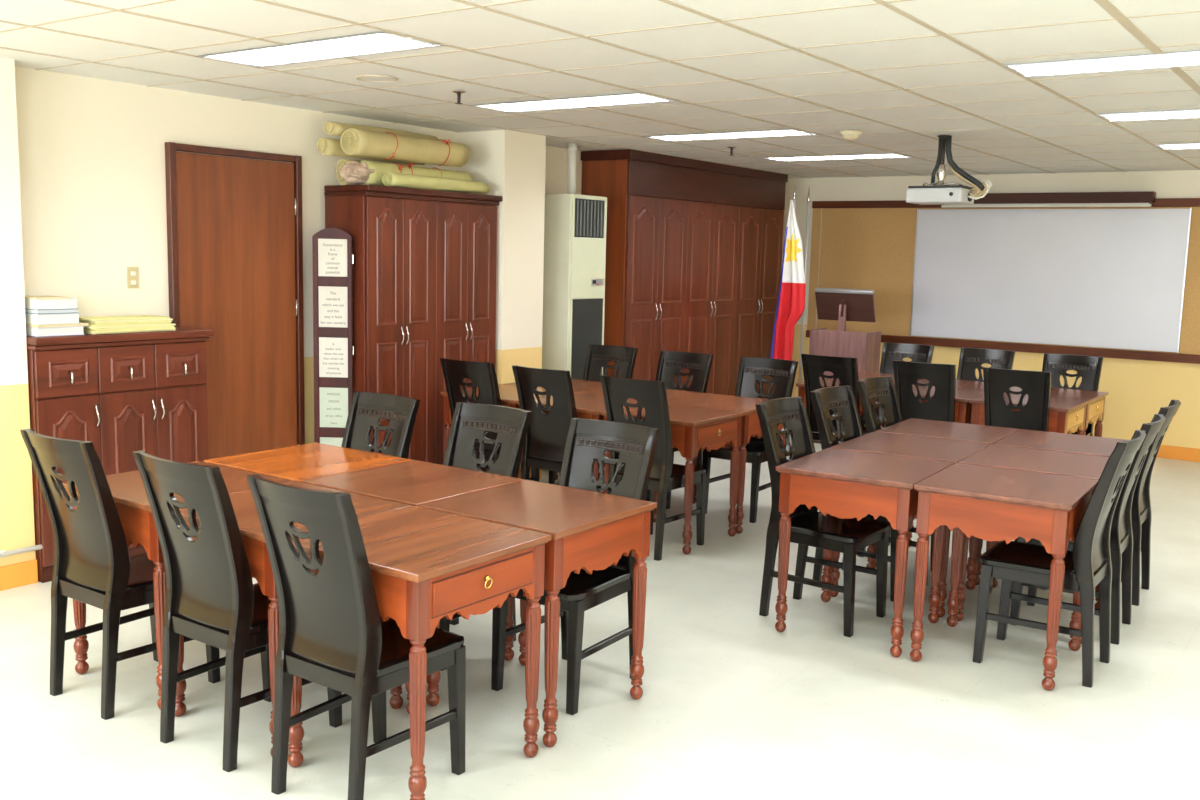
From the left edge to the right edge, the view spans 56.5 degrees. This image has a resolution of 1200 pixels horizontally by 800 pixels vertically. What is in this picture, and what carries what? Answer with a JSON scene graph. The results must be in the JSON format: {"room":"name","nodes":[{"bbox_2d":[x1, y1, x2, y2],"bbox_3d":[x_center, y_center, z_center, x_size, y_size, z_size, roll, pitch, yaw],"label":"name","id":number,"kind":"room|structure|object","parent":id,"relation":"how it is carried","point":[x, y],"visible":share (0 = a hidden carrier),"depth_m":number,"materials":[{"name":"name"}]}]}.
{"room":"classroom","nodes":[
{"label":"classroom","id":0,"kind":"room"},
{"bbox_2d":[0,58,35,566],"bbox_3d":[-4.092,-0.148,3.631,0.190,2.500,4.370,7,9,35],"label":"column","id":1,"kind":"structure","parent":0,"point":[17,530],"depth_m":5.30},
{"bbox_2d":[0,559,37,590],"bbox_3d":[-4.038,1.043,3.728,0.012,0.115,4.370,7,9,35],"label":"baseboard","id":2,"kind":"structure","parent":1,"relation":"attached to","point":[23,573],"depth_m":5.42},
{"bbox_2d":[0,544,42,557],"bbox_3d":[-3.991,0.918,3.736,0.032,0.034,4.360,7,9,35],"label":"pipe","id":3,"kind":"object","parent":1,"relation":"attached to","point":[3,553],"visible":1,"depth_m":5.38,"materials":[{"name":"white paint"}]},
{"bbox_2d":[15,66,581,443],"bbox_3d":[-1.875,-0.586,6.989,0.120,2.600,12.660,7,9,35],"label":"wall","id":4,"kind":"structure","parent":0,"point":[92,176],"depth_m":5.90,"materials":[{"name":"paint"}]},
{"bbox_2d":[127,267,138,287],"bbox_3d":[-2.498,-0.655,5.973,0.013,0.114,0.064,7,9,35],"label":"light switch","id":5,"kind":"object","parent":4,"relation":"attached to","point":[132,272],"visible":1,"depth_m":5.97,"materials":[{"name":"white paint"}]},
{"bbox_2d":[165,142,304,458],"bbox_3d":[-2.110,-0.340,6.551,0.045,2.215,0.902,7,9,35],"label":"door","id":6,"kind":"structure","parent":4,"relation":"in","point":[235,228],"depth_m":6.53,"materials":[{"name":"brown wood"}]},
{"bbox_2d":[456,130,545,467],"bbox_3d":[-0.732,-0.655,8.109,0.450,2.500,0.450,7,9,35],"label":"column","id":7,"kind":"structure","parent":0,"point":[511,163],"depth_m":7.86,"materials":[{"name":"paint"}]},
{"bbox_2d":[0,436,1199,799],"bbox_3d":[1.689,1.171,4.629,8.920,0.100,12.640,7,9,35],"label":"floor","id":8,"kind":"structure","parent":0,"point":[731,706],"depth_m":4.16,"materials":[{"name":"tile"}]},
{"bbox_2d":[26,327,213,582],"bbox_3d":[-2.500,0.249,5.850,0.230,1.212,0.990,7,9,35],"label":"cabinet","id":9,"kind":"object","parent":8,"relation":"on","point":[121,393],"visible":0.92,"depth_m":5.72,"materials":[{"name":"brown wood"}]},
{"bbox_2d":[26,327,213,349],"bbox_3d":[-2.490,-0.322,5.778,0.222,0.062,0.990,7,9,35],"label":"countertop","id":10,"kind":"structure","parent":9,"relation":"on","point":[181,334],"depth_m":5.66,"materials":[{"name":"brown wood"}]},
{"bbox_2d":[26,326,84,336],"bbox_3d":[-2.695,-0.343,5.490,0.178,0.042,0.235,7,9,35],"label":"bound report","id":11,"kind":"object","parent":10,"relation":"on","point":[75,330],"visible":0.61,"depth_m":5.41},
{"bbox_2d":[26,322,88,327],"bbox_3d":[-2.686,-0.372,5.492,0.176,0.014,0.255,7,9,35],"label":"bound report","id":12,"kind":"object","parent":11,"relation":"on","point":[79,323],"visible":0.57,"depth_m":5.42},
{"bbox_2d":[25,313,79,324],"bbox_3d":[-2.697,-0.402,5.469,0.182,0.050,0.210,7,9,35],"label":"bound report","id":13,"kind":"object","parent":12,"relation":"on","point":[66,318],"visible":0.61,"depth_m":5.39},
{"bbox_2d":[25,308,78,313],"bbox_3d":[-2.701,-0.438,5.465,0.185,0.022,0.205,7,9,35],"label":"bound report","id":14,"kind":"object","parent":13,"relation":"on","point":[30,311],"visible":0.61,"depth_m":5.39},
{"bbox_2d":[25,298,76,309],"bbox_3d":[-2.701,-0.474,5.461,0.184,0.048,0.205,7,9,35],"label":"bound report","id":15,"kind":"object","parent":14,"relation":"on","point":[69,303],"visible":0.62,"depth_m":5.39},
{"bbox_2d":[25,296,66,298],"bbox_3d":[-2.718,-0.500,5.438,0.177,0.008,0.155,7,9,35],"label":"bound report","id":16,"kind":"object","parent":15,"relation":"on","point":[27,297],"visible":0.86,"depth_m":5.40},
{"bbox_2d":[83,329,174,333],"bbox_3d":[-2.471,-0.362,5.805,0.200,0.008,0.456,7,9,35],"label":"manila folder","id":17,"kind":"object","parent":10,"relation":"on","point":[165,329],"visible":0.44,"depth_m":5.71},
{"bbox_2d":[83,327,175,332],"bbox_3d":[-2.462,-0.369,5.789,0.200,0.009,0.455,7,9,35],"label":"manila folder","id":18,"kind":"object","parent":17,"relation":"on","point":[84,330],"visible":0.48,"depth_m":5.69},
{"bbox_2d":[83,326,173,330],"bbox_3d":[-2.460,-0.379,5.788,0.200,0.009,0.434,7,9,35],"label":"manila folder","id":19,"kind":"object","parent":18,"relation":"on","point":[145,327],"visible":0.5,"depth_m":5.70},
{"bbox_2d":[83,323,175,328],"bbox_3d":[-2.471,-0.389,5.795,0.200,0.010,0.470,7,9,35],"label":"manila folder","id":20,"kind":"object","parent":19,"relation":"on","point":[171,323],"visible":0.46,"depth_m":5.71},
{"bbox_2d":[89,322,170,326],"bbox_3d":[-2.478,-0.398,5.783,0.200,0.010,0.437,7,9,35],"label":"manila folder","id":21,"kind":"object","parent":20,"relation":"on","point":[91,325],"visible":0.45,"depth_m":5.71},
{"bbox_2d":[79,320,171,324],"bbox_3d":[-2.466,-0.408,5.788,0.200,0.011,0.418,7,9,35],"label":"manila folder","id":22,"kind":"object","parent":21,"relation":"on","point":[164,320],"visible":0.54,"depth_m":5.69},
{"bbox_2d":[79,318,172,322],"bbox_3d":[-2.466,-0.417,5.788,0.200,0.011,0.431,7,9,35],"label":"manila folder","id":23,"kind":"object","parent":22,"relation":"on","point":[98,321],"visible":0.51,"depth_m":5.69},
{"bbox_2d":[79,315,169,320],"bbox_3d":[-2.480,-0.426,5.779,0.200,0.012,0.437,7,9,35],"label":"manila folder","id":24,"kind":"object","parent":23,"relation":"on","point":[128,317],"visible":0.94,"depth_m":5.75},
{"bbox_2d":[20,429,219,719],"bbox_3d":[-1.769,0.597,4.139,0.414,1.001,0.564,7,9,35],"label":"wooden chair","id":25,"kind":"object","parent":8,"relation":"on","point":[93,565],"visible":0.95,"depth_m":3.97,"materials":[{"name":"black paint"}]},
{"bbox_2d":[62,461,295,709],"bbox_3d":[-1.634,0.693,4.362,0.633,0.760,0.612,7,9,35],"label":"desk","id":26,"kind":"object","parent":8,"relation":"on","point":[127,489],"visible":0.23,"depth_m":4.03,"materials":[{"name":"brown wood"}]},
{"bbox_2d":[133,450,341,771],"bbox_3d":[-1.213,0.659,3.769,0.414,1.001,0.564,7,9,35],"label":"wooden chair","id":27,"kind":"object","parent":8,"relation":"on","point":[212,597],"visible":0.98,"depth_m":3.59,"materials":[{"name":"black paint"}]},
{"bbox_2d":[174,482,411,756],"bbox_3d":[-1.117,0.753,3.995,0.633,0.760,0.612,7,9,35],"label":"desk","id":28,"kind":"object","parent":8,"relation":"on","point":[243,503],"visible":0.2,"depth_m":3.73,"materials":[{"name":"brown wood"}]},
{"bbox_2d":[204,443,411,481],"bbox_3d":[-1.265,0.634,4.872,0.633,0.760,0.612,7,9,35],"label":"desk","id":29,"kind":"object","parent":8,"relation":"on","point":[299,463],"visible":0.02,"depth_m":4.78,"materials":[{"name":"brown wood"}]},
{"bbox_2d":[312,228,353,446],"bbox_3d":[-1.638,-0.157,6.877,0.247,1.790,0.034,1,7,0],"label":"display panel","id":30,"kind":"object","parent":8,"relation":"on","point":[333,257],"visible":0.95,"depth_m":6.83,"materials":[{"name":"brown wood"}]},
{"bbox_2d":[246,474,465,799],"bbox_3d":[-0.739,0.714,3.437,0.414,1.001,0.564,7,9,35],"label":"wooden chair","id":31,"kind":"object","parent":8,"relation":"on","point":[333,634],"visible":0.96,"depth_m":3.29,"materials":[{"name":"black paint"}]},
{"bbox_2d":[341,391,419,458],"bbox_3d":[-1.138,0.496,5.027,0.414,1.001,0.564,7,9,36],"label":"wooden chair","id":32,"kind":"object","parent":8,"relation":"on","point":[367,409],"visible":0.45,"depth_m":5.17,"materials":[{"name":"black paint"}]},
{"bbox_2d":[324,185,501,470],"bbox_3d":[-1.210,-0.350,7.432,0.402,2.050,1.242,7,9,35],"label":"tall cabinet","id":33,"kind":"object","parent":8,"relation":"on","point":[425,264],"visible":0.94,"depth_m":7.17,"materials":[{"name":"brown wood"}]},
{"bbox_2d":[336,159,360,184],"bbox_3d":[-1.350,-1.455,7.287,0.119,0.170,0.890,7,9,35],"label":"rolled mat","id":34,"kind":"object","parent":33,"relation":"on","point":[341,162],"visible":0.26,"depth_m":6.94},
{"bbox_2d":[317,138,424,164],"bbox_3d":[-1.433,-1.578,7.098,0.098,0.110,0.870,7,9,35],"label":"rolled mat","id":35,"kind":"object","parent":34,"relation":"on","point":[326,146],"visible":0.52,"depth_m":6.80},
{"bbox_2d":[324,121,437,139],"bbox_3d":[-1.376,-1.683,7.088,0.102,0.088,0.900,7,9,35],"label":"rolled mat","id":36,"kind":"object","parent":35,"relation":"on","point":[331,128],"visible":0.53,"depth_m":6.88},
{"bbox_2d":[339,160,472,192],"bbox_3d":[-1.242,-1.442,7.190,0.152,0.175,1.125,7,9,35],"label":"rolled mat","id":37,"kind":"object","parent":33,"relation":"on","point":[364,172],"visible":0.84,"depth_m":6.93,"materials":[{"name":"fabric"}]},
{"bbox_2d":[340,129,468,166],"bbox_3d":[-1.226,-1.603,7.120,0.180,0.171,0.990,7,9,35],"label":"rolled mat","id":38,"kind":"object","parent":37,"relation":"on","point":[358,142],"visible":1,"depth_m":7.00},
{"bbox_2d":[382,172,488,193],"bbox_3d":[-1.056,-1.404,7.255,0.096,0.090,0.910,7,9,35],"label":"rolled mat","id":39,"kind":"object","parent":33,"relation":"on","point":[391,179],"visible":0.94,"depth_m":7.17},
{"bbox_2d":[302,460,524,660],"bbox_3d":[-0.748,0.695,4.505,0.633,0.760,0.612,7,9,35],"label":"desk","id":40,"kind":"object","parent":8,"relation":"on","point":[411,482],"visible":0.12,"depth_m":4.44,"materials":[{"name":"brown wood"}]},
{"bbox_2d":[288,506,551,799],"bbox_3d":[-0.600,0.814,3.627,0.633,0.760,0.612,7,9,35],"label":"desk","id":41,"kind":"object","parent":8,"relation":"on","point":[427,566],"visible":0.88,"depth_m":3.44,"materials":[{"name":"brown wood"}]},
{"bbox_2d":[440,402,531,670],"bbox_3d":[-0.618,0.546,4.735,0.414,1.001,0.564,7,9,36],"label":"wooden chair","id":42,"kind":"object","parent":8,"relation":"on","point":[470,423],"visible":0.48,"depth_m":4.87,"materials":[{"name":"black paint"}]},
{"bbox_2d":[440,358,538,481],"bbox_3d":[-0.702,0.230,7.136,0.414,1.001,0.564,6,9,34],"label":"wooden chair","id":43,"kind":"object","parent":8,"relation":"on","point":[482,375],"visible":0.48,"depth_m":6.91,"materials":[{"name":"black paint"}]},
{"bbox_2d":[441,384,551,452],"bbox_3d":[-0.611,0.324,7.363,0.633,0.760,0.612,7,9,35],"label":"desk","id":44,"kind":"object","parent":8,"relation":"on","point":[508,393],"visible":0.05,"depth_m":7.25,"materials":[{"name":"brown wood"}]},
{"bbox_2d":[418,480,656,746],"bbox_3d":[-0.231,0.756,4.138,0.633,0.760,0.612,7,9,35],"label":"desk","id":45,"kind":"object","parent":8,"relation":"on","point":[590,531],"visible":0.72,"depth_m":3.99,"materials":[{"name":"brown wood"}]},
{"bbox_2d":[505,379,601,479],"bbox_3d":[-0.254,0.267,7.863,0.633,0.760,0.612,7,9,35],"label":"desk","id":46,"kind":"object","parent":8,"relation":"on","point":[578,385],"visible":0.04,"depth_m":7.78,"materials":[{"name":"brown wood"}]},
{"bbox_2d":[512,365,603,492],"bbox_3d":[-0.222,0.287,6.788,0.414,1.001,0.564,7,9,35],"label":"wooden chair","id":47,"kind":"object","parent":8,"relation":"on","point":[546,436],"visible":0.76,"depth_m":6.62,"materials":[{"name":"black paint"}]},
{"bbox_2d":[541,194,606,473],"bbox_3d":[-0.234,-0.510,8.618,0.346,2.105,0.455,7,9,35],"label":"air conditioner","id":48,"kind":"object","parent":8,"relation":"on","point":[575,225],"visible":0.67,"depth_m":8.40,"materials":[{"name":"metal"}]},
{"bbox_2d":[567,143,577,193],"bbox_3d":[-0.215,-1.753,8.497,0.084,0.388,0.084,7,9,35],"label":"duct pipe","id":49,"kind":"object","parent":48,"relation":"attached to","point":[572,148],"visible":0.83,"depth_m":8.47,"materials":[{"name":"white paint"}]},
{"bbox_2d":[571,299,602,379],"bbox_3d":[-0.109,-0.136,8.576,0.012,1.277,0.393,7,9,35],"label":"grille","id":50,"kind":"object","parent":48,"relation":"attached to","point":[586,314],"depth_m":8.49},
{"bbox_2d":[574,198,603,237],"bbox_3d":[-0.082,-1.368,8.418,0.004,0.285,0.383,7,9,35],"label":"air vent","id":51,"kind":"object","parent":48,"relation":"attached to","point":[588,212],"depth_m":8.41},
{"bbox_2d":[491,418,659,714],"bbox_3d":[-0.091,0.612,4.335,0.414,1.001,0.564,7,9,35],"label":"wooden chair","id":52,"kind":"object","parent":8,"relation":"on","point":[588,441],"visible":0.59,"depth_m":4.34,"materials":[{"name":"black paint"}]},
{"bbox_2d":[516,392,636,480],"bbox_3d":[-0.091,0.384,6.998,0.633,0.760,0.612,7,9,35],"label":"desk","id":53,"kind":"object","parent":8,"relation":"on","point":[588,406],"visible":0.02,"depth_m":6.77,"materials":[{"name":"brown wood"}]},
{"bbox_2d":[549,344,637,483],"bbox_3d":[-0.046,0.123,8.068,0.414,1.001,0.564,6,9,33],"label":"wooden chair","id":54,"kind":"object","parent":8,"relation":"on","point":[598,356],"visible":0.38,"depth_m":8.22,"materials":[{"name":"black paint"}]},
{"bbox_2d":[576,389,702,503],"bbox_3d":[0.265,0.327,7.499,0.633,0.760,0.612,7,9,35],"label":"desk","id":55,"kind":"object","parent":8,"relation":"on","point":[671,394],"visible":0.05,"depth_m":7.47,"materials":[{"name":"brown wood"}]},
{"bbox_2d":[600,375,706,560],"bbox_3d":[0.302,0.356,6.359,0.414,1.001,0.564,7,9,36],"label":"wooden chair","id":56,"kind":"object","parent":8,"relation":"on","point":[665,476],"visible":0.64,"depth_m":6.16,"materials":[{"name":"black paint"}]},
{"bbox_2d":[600,403,745,554],"bbox_3d":[0.428,0.444,6.634,0.633,0.760,0.612,7,9,35],"label":"desk","id":57,"kind":"object","parent":8,"relation":"on","point":[693,428],"visible":0.69,"depth_m":6.41,"materials":[{"name":"brown wood"}]},
{"bbox_2d":[655,351,712,508],"bbox_3d":[0.458,0.186,7.678,0.414,1.001,0.564,7,9,35],"label":"wooden chair","id":58,"kind":"object","parent":8,"relation":"on","point":[670,363],"visible":0.41,"depth_m":7.79,"materials":[{"name":"black paint"}]},
{"bbox_2d":[581,149,787,398],"bbox_3d":[0.830,-0.895,10.248,0.501,2.496,2.812,7,9,35],"label":"wardrobe","id":59,"kind":"object","parent":8,"relation":"on","point":[694,247],"visible":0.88,"depth_m":9.74,"materials":[{"name":"brown wood"}]},
{"bbox_2d":[665,393,784,533],"bbox_3d":[0.784,0.387,7.134,0.633,0.760,0.612,7,9,35],"label":"desk","id":60,"kind":"object","parent":8,"relation":"on","point":[750,422],"visible":0.27,"depth_m":6.82,"materials":[{"name":"brown wood"}]},
{"bbox_2d":[702,357,797,522],"bbox_3d":[0.984,0.243,7.345,0.414,1.001,0.564,7,9,35],"label":"wooden chair","id":61,"kind":"object","parent":8,"relation":"on","point":[751,370],"visible":0.55,"depth_m":7.39,"materials":[{"name":"black paint"}]},
{"bbox_2d":[793,185,795,207],"bbox_3d":[1.684,-0.819,10.344,0.220,2.360,0.220,7,9,35],"label":"flag pole","id":62,"kind":"object","parent":8,"relation":"on","point":[794,192],"visible":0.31,"depth_m":10.16,"materials":[{"name":"metal"}]},
{"bbox_2d":[770,200,805,359],"bbox_3d":[1.736,-1.073,10.213,0.308,1.500,0.078,7,9,37],"label":"flag","id":63,"kind":"object","parent":62,"relation":"hanging from","point":[791,297],"visible":0.96,"depth_m":10.20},
{"bbox_2d":[799,187,809,382],"bbox_3d":[1.944,-0.856,10.673,0.220,2.360,0.220,7,9,35],"label":"flag pole","id":64,"kind":"object","parent":8,"relation":"on","point":[808,197],"visible":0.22,"depth_m":10.61,"materials":[{"name":"metal"}]},
{"bbox_2d":[755,397,890,636],"bbox_3d":[1.031,0.521,5.231,0.564,1.001,0.414,7,9,37],"label":"wooden chair","id":65,"kind":"object","parent":8,"relation":"on","point":[847,536],"visible":0.71,"depth_m":5.21,"materials":[{"name":"black paint"}]},
{"bbox_2d":[801,354,866,441],"bbox_3d":[1.732,0.164,8.080,0.414,1.001,0.564,7,9,36],"label":"wooden chair","id":66,"kind":"object","parent":8,"relation":"on","point":[845,369],"visible":0.47,"depth_m":7.87,"materials":[{"name":"black paint"}]},
{"bbox_2d":[809,288,880,443],"bbox_3d":[2.227,-0.307,10.188,0.600,1.412,0.380,7,9,35],"label":"lectern","id":67,"kind":"object","parent":8,"relation":"on","point":[842,305],"visible":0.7,"depth_m":10.03,"materials":[{"name":"brown wood"}]},
{"bbox_2d":[796,378,894,414],"bbox_3d":[1.867,0.255,8.341,0.633,0.760,0.612,7,9,35],"label":"desk","id":68,"kind":"object","parent":8,"relation":"on","point":[801,387],"visible":0.02,"depth_m":8.21,"materials":[{"name":"brown wood"}]},
{"bbox_2d":[775,448,954,657],"bbox_3d":[1.195,0.666,5.078,0.612,0.760,0.633,6,9,32],"label":"desk","id":69,"kind":"object","parent":8,"relation":"on","point":[841,483],"visible":0.88,"depth_m":4.86,"materials":[{"name":"brown wood"}]},
{"bbox_2d":[810,385,929,601],"bbox_3d":[1.384,0.460,5.763,0.564,1.001,0.414,7,9,38],"label":"wooden chair","id":70,"kind":"object","parent":8,"relation":"on","point":[839,399],"visible":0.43,"depth_m":5.80,"materials":[{"name":"black paint"}]},
{"bbox_2d":[858,371,925,413],"bbox_3d":[2.224,0.198,8.840,0.633,0.760,0.612,7,9,35],"label":"desk","id":71,"kind":"object","parent":8,"relation":"on","point":[861,375],"visible":0.02,"depth_m":8.94,"materials":[{"name":"brown wood"}]},
{"bbox_2d":[856,376,932,571],"bbox_3d":[1.745,0.396,6.312,0.564,1.001,0.414,7,9,38],"label":"wooden chair","id":72,"kind":"object","parent":8,"relation":"on","point":[882,388],"visible":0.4,"depth_m":6.42,"materials":[{"name":"black paint"}]},
{"bbox_2d":[860,343,933,426],"bbox_3d":[2.376,0.062,8.977,0.414,1.001,0.564,6,9,33],"label":"wooden chair","id":73,"kind":"object","parent":8,"relation":"on","point":[920,353],"visible":0.24,"depth_m":9.14,"materials":[{"name":"black paint"}]},
{"bbox_2d":[829,432,989,617],"bbox_3d":[1.549,0.603,5.625,0.612,0.760,0.633,6,9,32],"label":"desk","id":74,"kind":"object","parent":8,"relation":"on","point":[937,449],"visible":0.42,"depth_m":5.55,"materials":[{"name":"brown wood"}]},
{"bbox_2d":[893,360,955,421],"bbox_3d":[2.287,0.222,7.746,0.414,1.001,0.564,6,9,32],"label":"wooden chair","id":75,"kind":"object","parent":8,"relation":"on","point":[941,406],"visible":0.62,"depth_m":7.53,"materials":[{"name":"black paint"}]},
{"bbox_2d":[880,384,983,426],"bbox_3d":[2.386,0.315,7.976,0.633,0.760,0.612,7,9,35],"label":"desk","id":76,"kind":"object","parent":8,"relation":"on","point":[963,407],"visible":0.02,"depth_m":7.62,"materials":[{"name":"brown wood"}]},
{"bbox_2d":[874,418,1018,584],"bbox_3d":[1.903,0.540,6.173,0.612,0.760,0.633,6,9,32],"label":"desk","id":77,"kind":"object","parent":8,"relation":"on","point":[975,433],"visible":0.15,"depth_m":6.07,"materials":[{"name":"brown wood"}]},
{"bbox_2d":[920,379,1010,390],"bbox_3d":[2.743,0.258,8.476,0.633,0.760,0.612,7,9,35],"label":"desk","id":78,"kind":"object","parent":8,"relation":"on","point":[961,384],"visible":0.02,"depth_m":8.41,"materials":[{"name":"brown wood"}]},
{"bbox_2d":[957,348,1014,423],"bbox_3d":[2.893,0.121,8.627,0.414,1.001,0.564,7,9,35],"label":"wooden chair","id":79,"kind":"object","parent":8,"relation":"on","point":[970,359],"visible":0.38,"depth_m":8.79,"materials":[{"name":"black paint"}]},
{"bbox_2d":[910,463,1097,690],"bbox_3d":[1.712,0.722,4.749,0.612,0.760,0.633,6,9,32],"label":"desk","id":80,"kind":"object","parent":8,"relation":"on","point":[986,503],"visible":0.88,"depth_m":4.53,"materials":[{"name":"brown wood"}]},
{"bbox_2d":[983,367,1050,431],"bbox_3d":[2.780,0.279,7.400,0.414,1.001,0.564,6,9,32],"label":"wooden chair","id":81,"kind":"object","parent":8,"relation":"on","point":[1034,415],"visible":0.61,"depth_m":7.18,"materials":[{"name":"black paint"}]},
{"bbox_2d":[969,393,1089,434],"bbox_3d":[2.905,0.376,7.612,0.633,0.760,0.612,7,9,35],"label":"desk","id":82,"kind":"object","parent":8,"relation":"on","point":[1066,415],"visible":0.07,"depth_m":7.44,"materials":[{"name":"brown wood"}]},
{"bbox_2d":[956,444,1108,643],"bbox_3d":[2.067,0.659,5.296,0.612,0.760,0.633,6,9,32],"label":"desk","id":83,"kind":"object","parent":8,"relation":"on","point":[998,456],"visible":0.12,"depth_m":5.22,"materials":[{"name":"brown wood"}]},
{"bbox_2d":[1004,387,1108,436],"bbox_3d":[3.262,0.319,8.112,0.633,0.760,0.612,7,9,35],"label":"desk","id":84,"kind":"object","parent":8,"relation":"on","point":[1095,408],"visible":0.07,"depth_m":7.97,"materials":[{"name":"brown wood"}]},
{"bbox_2d":[973,430,1145,687],"bbox_3d":[1.918,0.618,4.656,0.564,1.001,0.414,7,9,34],"label":"wooden chair","id":85,"kind":"object","parent":8,"relation":"on","point":[1088,565],"visible":0.98,"depth_m":4.57,"materials":[{"name":"black paint"}]},
{"bbox_2d":[992,429,1126,587],"bbox_3d":[2.421,0.596,5.844,0.612,0.760,0.633,6,9,32],"label":"desk","id":86,"kind":"object","parent":8,"relation":"on","point":[1033,439],"visible":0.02,"depth_m":5.78,"materials":[{"name":"brown wood"}]},
{"bbox_2d":[1042,353,1103,435],"bbox_3d":[3.417,0.183,8.247,0.414,1.001,0.564,6,9,31],"label":"wooden chair","id":87,"kind":"object","parent":8,"relation":"on","point":[1089,368],"visible":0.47,"depth_m":8.37,"materials":[{"name":"black paint"}]},
{"bbox_2d":[1010,414,1165,644],"bbox_3d":[2.257,0.559,5.168,0.564,1.001,0.414,6,9,33],"label":"wooden chair","id":88,"kind":"object","parent":8,"relation":"on","point":[1121,534],"visible":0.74,"depth_m":5.03,"materials":[{"name":"black paint"}]},
{"bbox_2d":[1039,400,1180,605],"bbox_3d":[2.627,0.492,5.745,0.564,1.001,0.414,6,9,33],"label":"wooden chair","id":89,"kind":"object","parent":8,"relation":"on","point":[1141,514],"visible":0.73,"depth_m":5.55,"materials":[{"name":"black paint"}]},
{"bbox_2d":[0,0,1199,178],"bbox_3d":[1.750,-1.367,4.297,8.920,0.020,12.640,7,9,35],"label":"ceiling","id":90,"kind":"structure","parent":0,"point":[474,28],"depth_m":5.00,"materials":[{"name":"tile"}]},
{"bbox_2d":[196,31,443,67],"bbox_3d":[-1.213,-1.527,4.735,1.188,0.097,0.328,7,9,35],"label":"ceiling light","id":91,"kind":"object","parent":90,"relation":"attached to","point":[379,42],"visible":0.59,"depth_m":4.74,"materials":[{"name":"white"}]},
{"bbox_2d":[355,74,397,82],"bbox_3d":[-1.091,-1.570,5.452,0.206,0.009,0.206,7,9,35],"label":"ceiling speaker","id":92,"kind":"object","parent":90,"relation":"attached to","point":[366,77],"visible":1,"depth_m":5.44},
{"bbox_2d":[358,76,394,81],"bbox_3d":[-1.091,-1.570,5.452,0.180,0.002,0.180,7,9,35],"label":"grille","id":93,"kind":"object","parent":92,"relation":"attached to","point":[363,78],"depth_m":5.45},
{"bbox_2d":[472,92,674,112],"bbox_3d":[-0.170,-1.693,6.193,1.188,0.097,0.328,7,9,35],"label":"ceiling light","id":94,"kind":"object","parent":90,"relation":"attached to","point":[632,98],"visible":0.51,"depth_m":6.21,"materials":[{"name":"white"}]},
{"bbox_2d":[0,0,1199,177],"bbox_3d":[1.750,-1.354,4.298,8.720,0.004,12.440,7,9,35],"label":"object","id":95,"kind":"structure","parent":90,"relation":"attached to","point":[1117,15],"depth_m":5.14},
{"bbox_2d":[643,129,816,141],"bbox_3d":[0.872,-1.859,7.651,1.188,0.097,0.328,7,9,35],"label":"ceiling light","id":96,"kind":"object","parent":90,"relation":"attached to","point":[790,132],"visible":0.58,"depth_m":7.68,"materials":[{"name":"white"}]},
{"bbox_2d":[763,153,908,161],"bbox_3d":[1.915,-2.025,9.109,1.188,0.097,0.328,7,9,35],"label":"ceiling light","id":97,"kind":"object","parent":90,"relation":"attached to","point":[887,155],"visible":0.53,"depth_m":9.13,"materials":[{"name":"white"}]},
{"bbox_2d":[840,130,861,140],"bbox_3d":[1.623,-1.709,7.225,0.144,0.060,0.144,7,9,35],"label":"smoke detector","id":98,"kind":"object","parent":90,"relation":"attached to","point":[850,135],"visible":1,"depth_m":7.18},
{"bbox_2d":[906,135,973,204],"bbox_3d":[2.261,-1.520,7.367,0.382,0.440,0.286,7,9,35],"label":"ceiling projector","id":99,"kind":"object","parent":90,"relation":"hanging from","point":[940,193],"visible":0.98,"depth_m":7.31,"materials":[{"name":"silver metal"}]},
{"bbox_2d":[931,136,991,199],"bbox_3d":[2.367,-1.520,7.301,0.390,0.416,0.082,5,8,26],"label":"cable bundle","id":100,"kind":"object","parent":90,"relation":"hanging from","point":[978,186],"visible":1,"depth_m":7.32,"materials":[{"name":"white paint"}]},
{"bbox_2d":[1004,50,1199,76],"bbox_3d":[2.275,-1.409,4.477,1.188,0.097,0.328,7,9,35],"label":"ceiling light","id":101,"kind":"object","parent":90,"relation":"attached to","point":[1186,58],"visible":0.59,"depth_m":4.65,"materials":[{"name":"white"}]},
{"bbox_2d":[1097,109,1199,121],"bbox_3d":[3.317,-1.575,5.936,1.188,0.097,0.328,7,9,35],"label":"ceiling light","id":102,"kind":"object","parent":90,"relation":"attached to","point":[1177,114],"visible":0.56,"depth_m":6.18,"materials":[{"name":"white"}]},
{"bbox_2d":[1155,143,1199,149],"bbox_3d":[4.359,-1.742,7.394,1.188,0.097,0.328,7,9,35],"label":"ceiling light","id":103,"kind":"object","parent":90,"relation":"attached to","point":[1189,145],"visible":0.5,"depth_m":7.71,"materials":[{"name":"white"}]},
{"bbox_2d":[781,170,1199,448],"bbox_3d":[5.358,-0.747,9.541,8.720,2.600,0.120,7,9,35],"label":"wall","id":104,"kind":"structure","parent":0,"point":[1137,389],"depth_m":10.07,"materials":[{"name":"paint"}]},
{"bbox_2d":[806,198,1199,363],"bbox_3d":[5.282,-0.999,9.461,7.600,1.407,0.049,7,9,35],"label":"notice board","id":105,"kind":"object","parent":104,"relation":"attached to","point":[866,245],"visible":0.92,"depth_m":11.12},
{"bbox_2d":[941,191,1155,207],"bbox_3d":[4.001,-1.824,10.187,1.925,0.127,0.114,7,9,35],"label":"projector screen","id":106,"kind":"object","parent":105,"relation":"attached to","point":[1061,199],"visible":0.75,"depth_m":10.00,"materials":[{"name":"brown wood"}]},
{"bbox_2d":[910,208,1191,352],"bbox_3d":[4.068,-1.138,10.309,2.395,1.245,0.018,7,9,35],"label":"projection screen","id":107,"kind":"object","parent":105,"relation":"attached to","point":[1101,278],"visible":1,"depth_m":10.24,"materials":[{"name":"plastic"}]},
{"bbox_2d":[1157,445,1199,461],"bbox_3d":[5.502,0.516,9.500,8.200,0.115,0.012,7,9,35],"label":"baseboard","id":108,"kind":"structure","parent":104,"relation":"attached to","point":[1165,451],"depth_m":9.79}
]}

